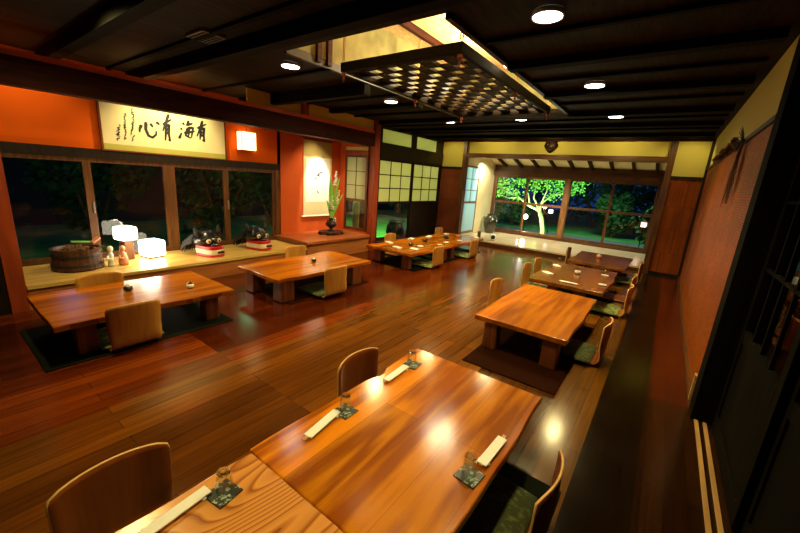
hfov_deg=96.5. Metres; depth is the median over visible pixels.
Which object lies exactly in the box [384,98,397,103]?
recessed light
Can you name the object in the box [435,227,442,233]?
chair
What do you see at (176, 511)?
chopstick
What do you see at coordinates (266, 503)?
table
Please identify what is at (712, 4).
ceiling beam
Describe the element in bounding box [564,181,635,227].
shrub
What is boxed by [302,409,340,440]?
chopstick
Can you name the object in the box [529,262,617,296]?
table
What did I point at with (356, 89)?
trim
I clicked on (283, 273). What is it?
table
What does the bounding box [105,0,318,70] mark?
beam
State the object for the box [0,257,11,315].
wall
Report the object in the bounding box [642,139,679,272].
trim
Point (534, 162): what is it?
trim
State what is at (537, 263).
chair
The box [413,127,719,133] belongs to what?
trim
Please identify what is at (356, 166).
window
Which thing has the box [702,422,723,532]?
trim
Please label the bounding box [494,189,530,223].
shrub
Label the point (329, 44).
trim
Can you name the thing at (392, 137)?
window
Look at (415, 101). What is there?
rope
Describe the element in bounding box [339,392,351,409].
glass
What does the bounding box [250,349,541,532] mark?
table
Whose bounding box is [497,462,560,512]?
floor mat
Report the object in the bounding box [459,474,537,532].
floor cushion
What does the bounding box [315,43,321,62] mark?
trim
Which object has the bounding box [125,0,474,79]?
beam
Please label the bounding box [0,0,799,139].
ceiling
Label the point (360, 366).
chair
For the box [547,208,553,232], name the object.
lantern
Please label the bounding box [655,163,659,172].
trim
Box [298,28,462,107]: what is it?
ceiling
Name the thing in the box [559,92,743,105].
ceiling beam
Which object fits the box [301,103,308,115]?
trim
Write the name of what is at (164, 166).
window
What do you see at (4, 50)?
rail
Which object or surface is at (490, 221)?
jar
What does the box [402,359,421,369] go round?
coaster
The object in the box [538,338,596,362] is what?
floor cushion
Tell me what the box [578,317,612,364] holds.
chair
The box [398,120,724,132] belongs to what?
beam
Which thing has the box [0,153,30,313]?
post
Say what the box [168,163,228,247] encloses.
window
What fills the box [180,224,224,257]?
cat figurine
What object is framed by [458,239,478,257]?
chair
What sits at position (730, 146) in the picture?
garland
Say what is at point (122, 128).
plaque
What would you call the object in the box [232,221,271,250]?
cat figurine
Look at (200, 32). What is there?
ceiling vent
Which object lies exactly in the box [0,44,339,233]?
wall
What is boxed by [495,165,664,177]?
wall
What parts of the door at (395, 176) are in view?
paper pane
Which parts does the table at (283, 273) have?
leg, leg, leg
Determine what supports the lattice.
attached to the ceiling at (24, 24)
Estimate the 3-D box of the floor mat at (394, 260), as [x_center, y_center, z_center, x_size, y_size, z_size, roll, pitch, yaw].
[0.736,-0.251,8.281,1.080,0.011,3.000,14,17,35]
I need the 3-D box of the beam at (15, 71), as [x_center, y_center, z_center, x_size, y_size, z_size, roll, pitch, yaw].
[-2.923,-2.185,4.799,0.180,0.270,7.740,14,17,35]
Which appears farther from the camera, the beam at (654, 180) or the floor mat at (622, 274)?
the beam at (654, 180)
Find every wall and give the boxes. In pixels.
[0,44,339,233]
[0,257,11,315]
[246,88,373,129]
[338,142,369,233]
[359,155,369,227]
[381,125,443,142]
[436,141,712,274]
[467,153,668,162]
[468,158,496,232]
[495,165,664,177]
[680,35,799,393]
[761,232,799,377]
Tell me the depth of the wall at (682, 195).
7.87 m
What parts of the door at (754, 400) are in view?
panel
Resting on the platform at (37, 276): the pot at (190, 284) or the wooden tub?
the wooden tub
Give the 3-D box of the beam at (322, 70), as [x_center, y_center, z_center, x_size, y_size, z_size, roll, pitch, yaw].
[-1.997,-2.560,4.951,2.980,0.030,0.050,14,17,35]
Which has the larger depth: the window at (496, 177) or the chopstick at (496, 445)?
the window at (496, 177)
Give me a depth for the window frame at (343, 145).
8.48 m
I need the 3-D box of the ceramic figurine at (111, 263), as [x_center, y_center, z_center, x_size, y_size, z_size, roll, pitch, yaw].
[-3.877,-0.137,4.784,0.087,0.278,0.139,-3,16,-28]
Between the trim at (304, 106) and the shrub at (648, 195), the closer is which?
the trim at (304, 106)
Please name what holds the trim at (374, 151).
attached to the wall at (314, 110)
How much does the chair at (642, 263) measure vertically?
0.434 m
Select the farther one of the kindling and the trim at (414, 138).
the trim at (414, 138)
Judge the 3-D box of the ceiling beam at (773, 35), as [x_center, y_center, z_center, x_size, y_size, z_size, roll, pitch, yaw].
[1.872,-1.782,2.997,1.950,0.070,0.110,14,17,35]
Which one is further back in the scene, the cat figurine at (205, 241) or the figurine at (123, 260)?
the cat figurine at (205, 241)
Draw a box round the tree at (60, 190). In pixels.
[21,158,156,244]
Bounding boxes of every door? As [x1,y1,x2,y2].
[375,158,412,242]
[407,162,439,237]
[712,153,799,532]
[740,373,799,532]
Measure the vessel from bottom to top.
0.198 m
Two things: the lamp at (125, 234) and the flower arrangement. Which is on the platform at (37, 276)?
the lamp at (125, 234)
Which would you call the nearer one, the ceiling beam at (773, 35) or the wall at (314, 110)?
the ceiling beam at (773, 35)
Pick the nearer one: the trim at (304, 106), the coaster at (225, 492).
the coaster at (225, 492)
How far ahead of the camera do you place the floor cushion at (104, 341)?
3.30 m
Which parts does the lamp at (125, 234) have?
lamp shade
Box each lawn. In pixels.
[15,215,385,259]
[346,208,644,244]
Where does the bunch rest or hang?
hanging from the trim rail at (770, 121)
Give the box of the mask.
[544,141,557,152]
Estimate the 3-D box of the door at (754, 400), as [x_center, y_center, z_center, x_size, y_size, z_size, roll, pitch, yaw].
[2.176,0.228,2.052,0.036,2.250,1.100,14,17,35]
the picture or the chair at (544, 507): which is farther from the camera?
the picture
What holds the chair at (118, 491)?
on the floor at (622, 425)
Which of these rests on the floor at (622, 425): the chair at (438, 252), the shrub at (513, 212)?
the chair at (438, 252)
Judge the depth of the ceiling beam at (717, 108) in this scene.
5.41 m
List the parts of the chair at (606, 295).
seat, backrest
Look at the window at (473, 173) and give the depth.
11.08 m
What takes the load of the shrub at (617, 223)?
on the lawn at (581, 227)
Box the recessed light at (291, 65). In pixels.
[280,61,299,69]
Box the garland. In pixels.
[712,137,738,162]
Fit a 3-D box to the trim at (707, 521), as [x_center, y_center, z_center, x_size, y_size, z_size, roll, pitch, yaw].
[0.869,1.594,0.883,0.025,0.008,4.940,14,17,35]
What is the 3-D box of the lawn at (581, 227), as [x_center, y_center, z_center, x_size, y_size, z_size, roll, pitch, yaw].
[13.470,-2.396,22.464,24.900,0.100,27.800,14,17,35]
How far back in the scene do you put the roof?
4.71 m
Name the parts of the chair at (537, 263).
backrest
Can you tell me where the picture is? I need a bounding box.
[306,157,329,201]
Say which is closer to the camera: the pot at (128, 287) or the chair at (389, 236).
the pot at (128, 287)
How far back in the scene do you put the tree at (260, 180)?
13.35 m
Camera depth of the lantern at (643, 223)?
11.51 m
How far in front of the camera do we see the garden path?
16.29 m
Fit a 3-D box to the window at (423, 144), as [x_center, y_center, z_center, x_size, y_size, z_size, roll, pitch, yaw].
[0.737,-3.399,9.991,0.012,0.310,1.060,14,17,35]
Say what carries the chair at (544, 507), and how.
on the floor mat at (534, 486)
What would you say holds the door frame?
attached to the wall at (682, 195)
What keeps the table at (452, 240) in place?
on the floor mat at (394, 260)
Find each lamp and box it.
[112,225,137,259]
[138,238,165,258]
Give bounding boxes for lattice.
[341,41,550,116]
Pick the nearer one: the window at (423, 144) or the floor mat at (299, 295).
the floor mat at (299, 295)
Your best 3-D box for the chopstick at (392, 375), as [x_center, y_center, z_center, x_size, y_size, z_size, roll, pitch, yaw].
[-0.030,0.758,2.519,0.064,0.019,0.290,13,16,32]
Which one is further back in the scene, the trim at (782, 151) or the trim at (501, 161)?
the trim at (501, 161)
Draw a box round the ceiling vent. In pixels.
[185,27,225,43]
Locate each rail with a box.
[0,46,374,132]
[671,176,702,180]
[707,114,775,169]
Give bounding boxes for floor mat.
[19,301,232,372]
[259,275,368,303]
[372,247,478,270]
[462,326,592,394]
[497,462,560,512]
[559,288,616,316]
[592,267,626,286]
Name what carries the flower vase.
on the stand
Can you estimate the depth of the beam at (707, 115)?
6.03 m
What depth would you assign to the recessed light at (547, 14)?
2.42 m
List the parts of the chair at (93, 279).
backrest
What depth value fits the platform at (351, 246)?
7.61 m
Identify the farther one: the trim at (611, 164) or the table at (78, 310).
the trim at (611, 164)
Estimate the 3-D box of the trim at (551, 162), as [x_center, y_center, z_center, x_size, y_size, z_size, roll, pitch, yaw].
[4.270,-3.122,10.263,0.070,0.715,2.580,14,17,35]
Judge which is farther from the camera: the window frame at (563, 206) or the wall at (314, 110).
the window frame at (563, 206)
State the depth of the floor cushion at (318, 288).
5.12 m
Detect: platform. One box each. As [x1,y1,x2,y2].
[22,240,306,289]
[275,229,369,244]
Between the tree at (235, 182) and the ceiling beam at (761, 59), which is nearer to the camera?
the ceiling beam at (761, 59)
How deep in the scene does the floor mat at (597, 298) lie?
5.84 m
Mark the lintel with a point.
(387, 150)
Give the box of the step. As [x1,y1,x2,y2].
[478,241,638,270]
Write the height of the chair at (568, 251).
0.434 m
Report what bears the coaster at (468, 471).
on the table at (390, 466)
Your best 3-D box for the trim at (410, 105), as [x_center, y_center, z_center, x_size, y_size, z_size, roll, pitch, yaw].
[-0.864,-2.831,6.452,2.980,0.070,0.110,14,17,35]
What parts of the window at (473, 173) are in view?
glass pane, paper pane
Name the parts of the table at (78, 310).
leg, leg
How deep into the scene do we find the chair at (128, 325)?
3.22 m
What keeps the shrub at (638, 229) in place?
on the lawn at (581, 227)
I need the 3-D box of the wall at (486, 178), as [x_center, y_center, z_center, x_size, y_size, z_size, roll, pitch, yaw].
[2.549,-2.508,11.515,0.080,2.920,2.350,14,17,35]
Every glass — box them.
[215,466,233,492]
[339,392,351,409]
[407,349,416,363]
[461,452,476,477]
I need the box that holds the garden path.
[496,225,643,247]
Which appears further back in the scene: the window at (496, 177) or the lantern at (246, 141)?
the window at (496, 177)
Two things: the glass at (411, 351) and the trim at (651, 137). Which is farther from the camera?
the trim at (651, 137)
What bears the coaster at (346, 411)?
on the table at (390, 466)
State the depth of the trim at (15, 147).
5.09 m
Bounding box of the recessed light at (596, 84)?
[584,80,605,88]
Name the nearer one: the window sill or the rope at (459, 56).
the rope at (459, 56)
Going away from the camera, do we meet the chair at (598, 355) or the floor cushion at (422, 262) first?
the chair at (598, 355)
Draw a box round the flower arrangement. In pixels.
[326,171,342,217]
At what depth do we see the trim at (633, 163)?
9.49 m
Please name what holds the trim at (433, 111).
attached to the wall at (314, 110)
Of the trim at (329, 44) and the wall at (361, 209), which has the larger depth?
the wall at (361, 209)
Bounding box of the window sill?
[466,231,644,267]
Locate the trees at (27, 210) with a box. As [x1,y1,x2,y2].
[1,157,407,225]
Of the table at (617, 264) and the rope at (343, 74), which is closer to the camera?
the rope at (343, 74)
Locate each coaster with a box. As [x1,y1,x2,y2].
[206,478,242,508]
[335,402,357,419]
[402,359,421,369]
[453,462,484,489]
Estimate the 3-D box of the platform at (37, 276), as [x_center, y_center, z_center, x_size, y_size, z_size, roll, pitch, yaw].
[-3.330,-0.152,5.670,1.020,0.040,3.795,14,17,35]
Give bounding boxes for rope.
[341,37,345,81]
[414,38,420,106]
[457,32,463,66]
[513,76,518,100]
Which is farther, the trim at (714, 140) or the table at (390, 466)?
the trim at (714, 140)
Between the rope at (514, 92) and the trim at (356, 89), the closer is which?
the rope at (514, 92)
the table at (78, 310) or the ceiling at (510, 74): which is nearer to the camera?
the table at (78, 310)
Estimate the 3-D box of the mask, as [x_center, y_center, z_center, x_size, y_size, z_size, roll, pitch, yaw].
[3.725,-2.998,8.843,0.347,0.352,0.106,14,17,35]
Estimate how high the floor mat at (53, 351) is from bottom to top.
0.011 m
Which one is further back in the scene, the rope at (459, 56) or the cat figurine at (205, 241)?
the cat figurine at (205, 241)
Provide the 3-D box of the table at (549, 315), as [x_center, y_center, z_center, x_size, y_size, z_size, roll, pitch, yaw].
[1.661,0.630,4.260,0.944,0.338,1.702,14,17,35]
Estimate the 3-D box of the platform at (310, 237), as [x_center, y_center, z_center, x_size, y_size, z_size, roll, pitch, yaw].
[-1.654,-0.672,7.851,1.060,0.050,1.800,14,17,35]
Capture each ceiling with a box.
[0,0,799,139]
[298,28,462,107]
[462,71,557,109]
[490,158,666,170]
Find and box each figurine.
[106,246,115,266]
[118,245,128,265]
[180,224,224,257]
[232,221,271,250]
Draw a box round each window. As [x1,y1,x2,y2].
[0,152,96,263]
[85,157,174,255]
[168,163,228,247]
[225,167,275,242]
[343,150,369,231]
[383,129,411,146]
[417,137,436,151]
[441,165,480,233]
[490,175,527,232]
[494,181,661,253]
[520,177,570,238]
[561,179,613,243]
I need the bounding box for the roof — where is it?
[384,13,507,74]
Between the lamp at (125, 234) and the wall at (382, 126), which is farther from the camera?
the wall at (382, 126)
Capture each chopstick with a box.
[139,485,211,532]
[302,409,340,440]
[383,364,408,382]
[477,434,506,466]
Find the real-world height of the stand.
0.070 m
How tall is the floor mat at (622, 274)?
0.011 m
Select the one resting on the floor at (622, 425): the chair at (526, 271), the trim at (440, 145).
the chair at (526, 271)
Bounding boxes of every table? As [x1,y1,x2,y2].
[27,271,233,354]
[114,454,342,532]
[238,251,370,302]
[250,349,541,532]
[366,238,453,268]
[413,232,483,258]
[474,284,596,369]
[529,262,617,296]
[567,251,632,283]
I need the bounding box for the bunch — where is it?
[720,126,744,206]
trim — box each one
[0,141,279,170]
[22,238,275,266]
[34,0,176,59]
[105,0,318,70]
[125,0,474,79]
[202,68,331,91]
[238,82,369,105]
[275,170,279,234]
[284,48,459,117]
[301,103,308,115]
[307,94,398,104]
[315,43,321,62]
[326,40,332,66]
[329,102,422,113]
[354,110,441,116]
[366,120,380,250]
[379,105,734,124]
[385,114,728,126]
[398,22,481,76]
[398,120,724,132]
[411,136,417,148]
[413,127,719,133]
[426,132,715,138]
[436,141,443,153]
[437,137,712,139]
[443,139,712,141]
[445,12,569,114]
[455,141,468,234]
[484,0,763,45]
[497,159,506,166]
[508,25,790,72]
[513,159,522,167]
[530,160,538,167]
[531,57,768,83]
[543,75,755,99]
[548,160,556,168]
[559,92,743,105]
[567,161,574,169]
[587,161,593,170]
[609,162,613,170]
[632,162,635,171]
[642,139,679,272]
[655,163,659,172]
[677,139,716,278]
[688,373,697,399]
[689,36,799,425]
[694,419,711,532]
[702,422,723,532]
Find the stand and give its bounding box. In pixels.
[318,229,343,235]
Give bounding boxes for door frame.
[434,166,441,233]
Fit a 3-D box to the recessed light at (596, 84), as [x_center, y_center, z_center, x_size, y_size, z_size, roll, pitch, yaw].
[2.166,-2.020,3.972,0.218,0.034,0.218,14,17,35]
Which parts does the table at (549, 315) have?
leg, leg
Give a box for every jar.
[386,220,405,234]
[483,214,497,232]
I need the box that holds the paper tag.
[90,236,100,243]
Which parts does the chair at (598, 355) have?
seat, backrest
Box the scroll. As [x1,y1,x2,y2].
[301,138,332,216]
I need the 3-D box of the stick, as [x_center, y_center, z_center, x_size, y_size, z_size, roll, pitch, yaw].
[-4.137,-0.320,4.634,0.040,0.039,0.200,15,18,38]
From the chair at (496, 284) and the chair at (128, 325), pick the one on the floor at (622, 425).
the chair at (496, 284)
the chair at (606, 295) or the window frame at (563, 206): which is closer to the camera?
the chair at (606, 295)
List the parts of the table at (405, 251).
leg, leg, leg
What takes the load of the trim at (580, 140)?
attached to the wall at (382, 126)
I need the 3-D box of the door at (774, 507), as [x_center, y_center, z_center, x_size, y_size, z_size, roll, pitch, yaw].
[1.562,0.400,1.186,0.036,2.250,1.110,14,17,35]
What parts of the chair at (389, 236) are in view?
backrest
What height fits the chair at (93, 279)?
0.434 m
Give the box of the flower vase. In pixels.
[326,217,336,230]
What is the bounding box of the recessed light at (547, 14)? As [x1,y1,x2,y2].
[531,5,564,23]
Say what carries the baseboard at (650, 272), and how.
attached to the wall at (682, 195)
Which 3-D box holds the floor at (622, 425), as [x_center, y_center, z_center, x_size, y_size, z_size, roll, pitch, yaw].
[0.035,0.499,5.289,7.250,0.100,11.220,14,17,35]
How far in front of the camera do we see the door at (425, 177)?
10.38 m
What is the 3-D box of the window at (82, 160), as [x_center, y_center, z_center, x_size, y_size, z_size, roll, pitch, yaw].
[-4.635,-0.734,4.582,0.040,1.370,1.070,14,17,35]
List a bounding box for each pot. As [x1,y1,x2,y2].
[123,283,132,291]
[186,282,193,287]
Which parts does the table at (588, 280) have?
leg, leg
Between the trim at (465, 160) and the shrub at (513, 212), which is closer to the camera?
the trim at (465, 160)
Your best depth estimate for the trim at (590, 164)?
10.11 m
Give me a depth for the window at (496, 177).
12.14 m
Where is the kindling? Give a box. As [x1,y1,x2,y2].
[60,244,96,250]
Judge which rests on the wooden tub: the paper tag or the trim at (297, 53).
the paper tag
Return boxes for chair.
[45,442,171,532]
[75,271,123,323]
[104,299,161,351]
[285,245,305,257]
[319,265,346,297]
[337,347,378,397]
[384,233,399,255]
[418,246,443,267]
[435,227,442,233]
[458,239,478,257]
[487,278,502,306]
[520,262,531,286]
[526,450,563,532]
[532,257,546,286]
[564,247,571,263]
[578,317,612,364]
[594,284,633,316]
[603,274,637,301]
[616,262,643,284]
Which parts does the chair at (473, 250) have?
backrest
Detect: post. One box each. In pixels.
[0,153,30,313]
[352,201,359,231]
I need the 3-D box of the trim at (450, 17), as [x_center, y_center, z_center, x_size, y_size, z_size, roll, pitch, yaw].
[1.481,-2.118,4.052,0.045,0.100,3.800,14,17,35]
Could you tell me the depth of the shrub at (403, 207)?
20.76 m
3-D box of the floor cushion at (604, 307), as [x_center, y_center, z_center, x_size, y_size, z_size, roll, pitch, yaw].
[2.966,0.586,5.307,0.520,0.048,0.520,14,17,35]
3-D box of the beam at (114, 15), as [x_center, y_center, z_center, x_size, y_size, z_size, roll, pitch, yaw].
[-1.599,-1.843,2.377,6.820,0.130,0.110,14,17,35]
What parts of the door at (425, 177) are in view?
panel, paper pane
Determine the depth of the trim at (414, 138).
9.44 m
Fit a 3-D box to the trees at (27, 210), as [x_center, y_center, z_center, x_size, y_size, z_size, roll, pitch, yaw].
[-5.396,-5.664,16.953,0.100,6.500,38.000,14,17,35]
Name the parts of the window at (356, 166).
paper pane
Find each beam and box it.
[0,53,374,146]
[494,170,663,183]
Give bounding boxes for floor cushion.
[97,327,163,349]
[297,282,324,295]
[412,259,432,266]
[454,251,469,256]
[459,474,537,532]
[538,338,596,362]
[592,301,620,314]
[616,276,631,283]
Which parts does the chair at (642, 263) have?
backrest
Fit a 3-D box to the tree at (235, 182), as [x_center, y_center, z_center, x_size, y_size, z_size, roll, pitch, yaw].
[-5.130,-2.350,9.818,2.207,3.374,2.691,14,17,35]
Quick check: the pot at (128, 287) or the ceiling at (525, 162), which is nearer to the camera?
the pot at (128, 287)
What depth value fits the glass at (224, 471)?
1.50 m
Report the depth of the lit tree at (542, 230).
14.27 m
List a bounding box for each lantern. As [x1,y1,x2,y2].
[236,129,256,151]
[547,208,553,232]
[638,220,647,247]
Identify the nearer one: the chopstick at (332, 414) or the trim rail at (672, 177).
the chopstick at (332, 414)
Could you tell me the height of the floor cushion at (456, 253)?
0.048 m
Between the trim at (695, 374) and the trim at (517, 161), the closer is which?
the trim at (695, 374)
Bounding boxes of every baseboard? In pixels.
[648,270,676,277]
[678,277,690,408]
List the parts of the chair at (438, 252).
backrest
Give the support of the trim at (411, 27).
attached to the roof
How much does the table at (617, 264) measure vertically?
0.338 m
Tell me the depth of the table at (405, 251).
7.29 m
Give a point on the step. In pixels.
(479, 242)
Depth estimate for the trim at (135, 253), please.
5.31 m
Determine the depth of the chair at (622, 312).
4.97 m
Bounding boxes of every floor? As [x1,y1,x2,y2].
[0,234,736,532]
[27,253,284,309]
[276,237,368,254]
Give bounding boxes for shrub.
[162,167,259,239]
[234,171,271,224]
[390,203,407,214]
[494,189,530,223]
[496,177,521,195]
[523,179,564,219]
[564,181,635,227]
[595,191,635,237]
[599,183,657,234]
[635,204,653,244]
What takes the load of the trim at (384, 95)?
attached to the wall at (314, 110)
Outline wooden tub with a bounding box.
[49,244,104,272]
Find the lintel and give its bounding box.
[380,142,442,165]
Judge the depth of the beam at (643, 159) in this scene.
8.58 m
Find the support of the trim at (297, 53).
attached to the ceiling at (24, 24)
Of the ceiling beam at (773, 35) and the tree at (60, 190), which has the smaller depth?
the ceiling beam at (773, 35)
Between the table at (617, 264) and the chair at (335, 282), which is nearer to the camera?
the chair at (335, 282)
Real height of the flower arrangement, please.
1.072 m
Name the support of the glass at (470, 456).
on the coaster at (468, 471)
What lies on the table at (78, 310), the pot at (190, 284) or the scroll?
the pot at (190, 284)
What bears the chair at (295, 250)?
on the floor at (622, 425)
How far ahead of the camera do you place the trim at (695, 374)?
3.00 m
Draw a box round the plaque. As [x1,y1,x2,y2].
[95,101,226,160]
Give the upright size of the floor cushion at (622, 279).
0.048 m
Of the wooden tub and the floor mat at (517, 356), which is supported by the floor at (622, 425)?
the floor mat at (517, 356)
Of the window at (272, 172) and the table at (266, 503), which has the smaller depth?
the table at (266, 503)
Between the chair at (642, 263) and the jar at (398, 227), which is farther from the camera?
the jar at (398, 227)
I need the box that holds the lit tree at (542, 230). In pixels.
[496,177,590,233]
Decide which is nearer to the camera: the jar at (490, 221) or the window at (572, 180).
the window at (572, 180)
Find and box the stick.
[70,241,89,242]
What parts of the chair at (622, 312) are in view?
seat, backrest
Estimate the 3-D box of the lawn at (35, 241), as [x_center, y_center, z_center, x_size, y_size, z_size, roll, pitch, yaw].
[-6.891,-0.509,9.058,8.300,0.100,18.200,14,17,35]
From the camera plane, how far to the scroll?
8.00 m
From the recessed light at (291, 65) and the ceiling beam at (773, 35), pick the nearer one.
the ceiling beam at (773, 35)
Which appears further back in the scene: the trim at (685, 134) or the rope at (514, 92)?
the trim at (685, 134)
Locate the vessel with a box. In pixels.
[489,234,495,240]
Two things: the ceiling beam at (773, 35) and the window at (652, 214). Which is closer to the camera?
the ceiling beam at (773, 35)
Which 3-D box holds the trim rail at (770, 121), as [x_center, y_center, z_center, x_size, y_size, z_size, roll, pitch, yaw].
[4.454,-1.489,4.817,0.130,0.040,6.040,14,17,35]
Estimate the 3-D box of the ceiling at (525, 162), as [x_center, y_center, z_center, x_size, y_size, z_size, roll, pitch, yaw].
[4.663,-3.097,10.033,4.850,0.700,2.680,14,17,35]
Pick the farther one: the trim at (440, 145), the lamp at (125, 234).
the trim at (440, 145)
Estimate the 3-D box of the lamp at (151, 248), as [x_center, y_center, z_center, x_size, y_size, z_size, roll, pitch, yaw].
[-3.762,-0.278,5.424,0.260,0.260,0.260,10,15,24]
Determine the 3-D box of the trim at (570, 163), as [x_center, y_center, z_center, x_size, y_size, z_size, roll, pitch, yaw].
[4.686,-3.019,9.968,0.070,0.715,2.580,14,17,35]
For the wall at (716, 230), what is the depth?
3.63 m
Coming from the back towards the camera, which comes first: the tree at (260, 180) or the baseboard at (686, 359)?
the tree at (260, 180)
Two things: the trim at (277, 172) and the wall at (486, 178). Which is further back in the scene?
the wall at (486, 178)
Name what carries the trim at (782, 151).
attached to the wall at (716, 230)
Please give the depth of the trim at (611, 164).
9.79 m

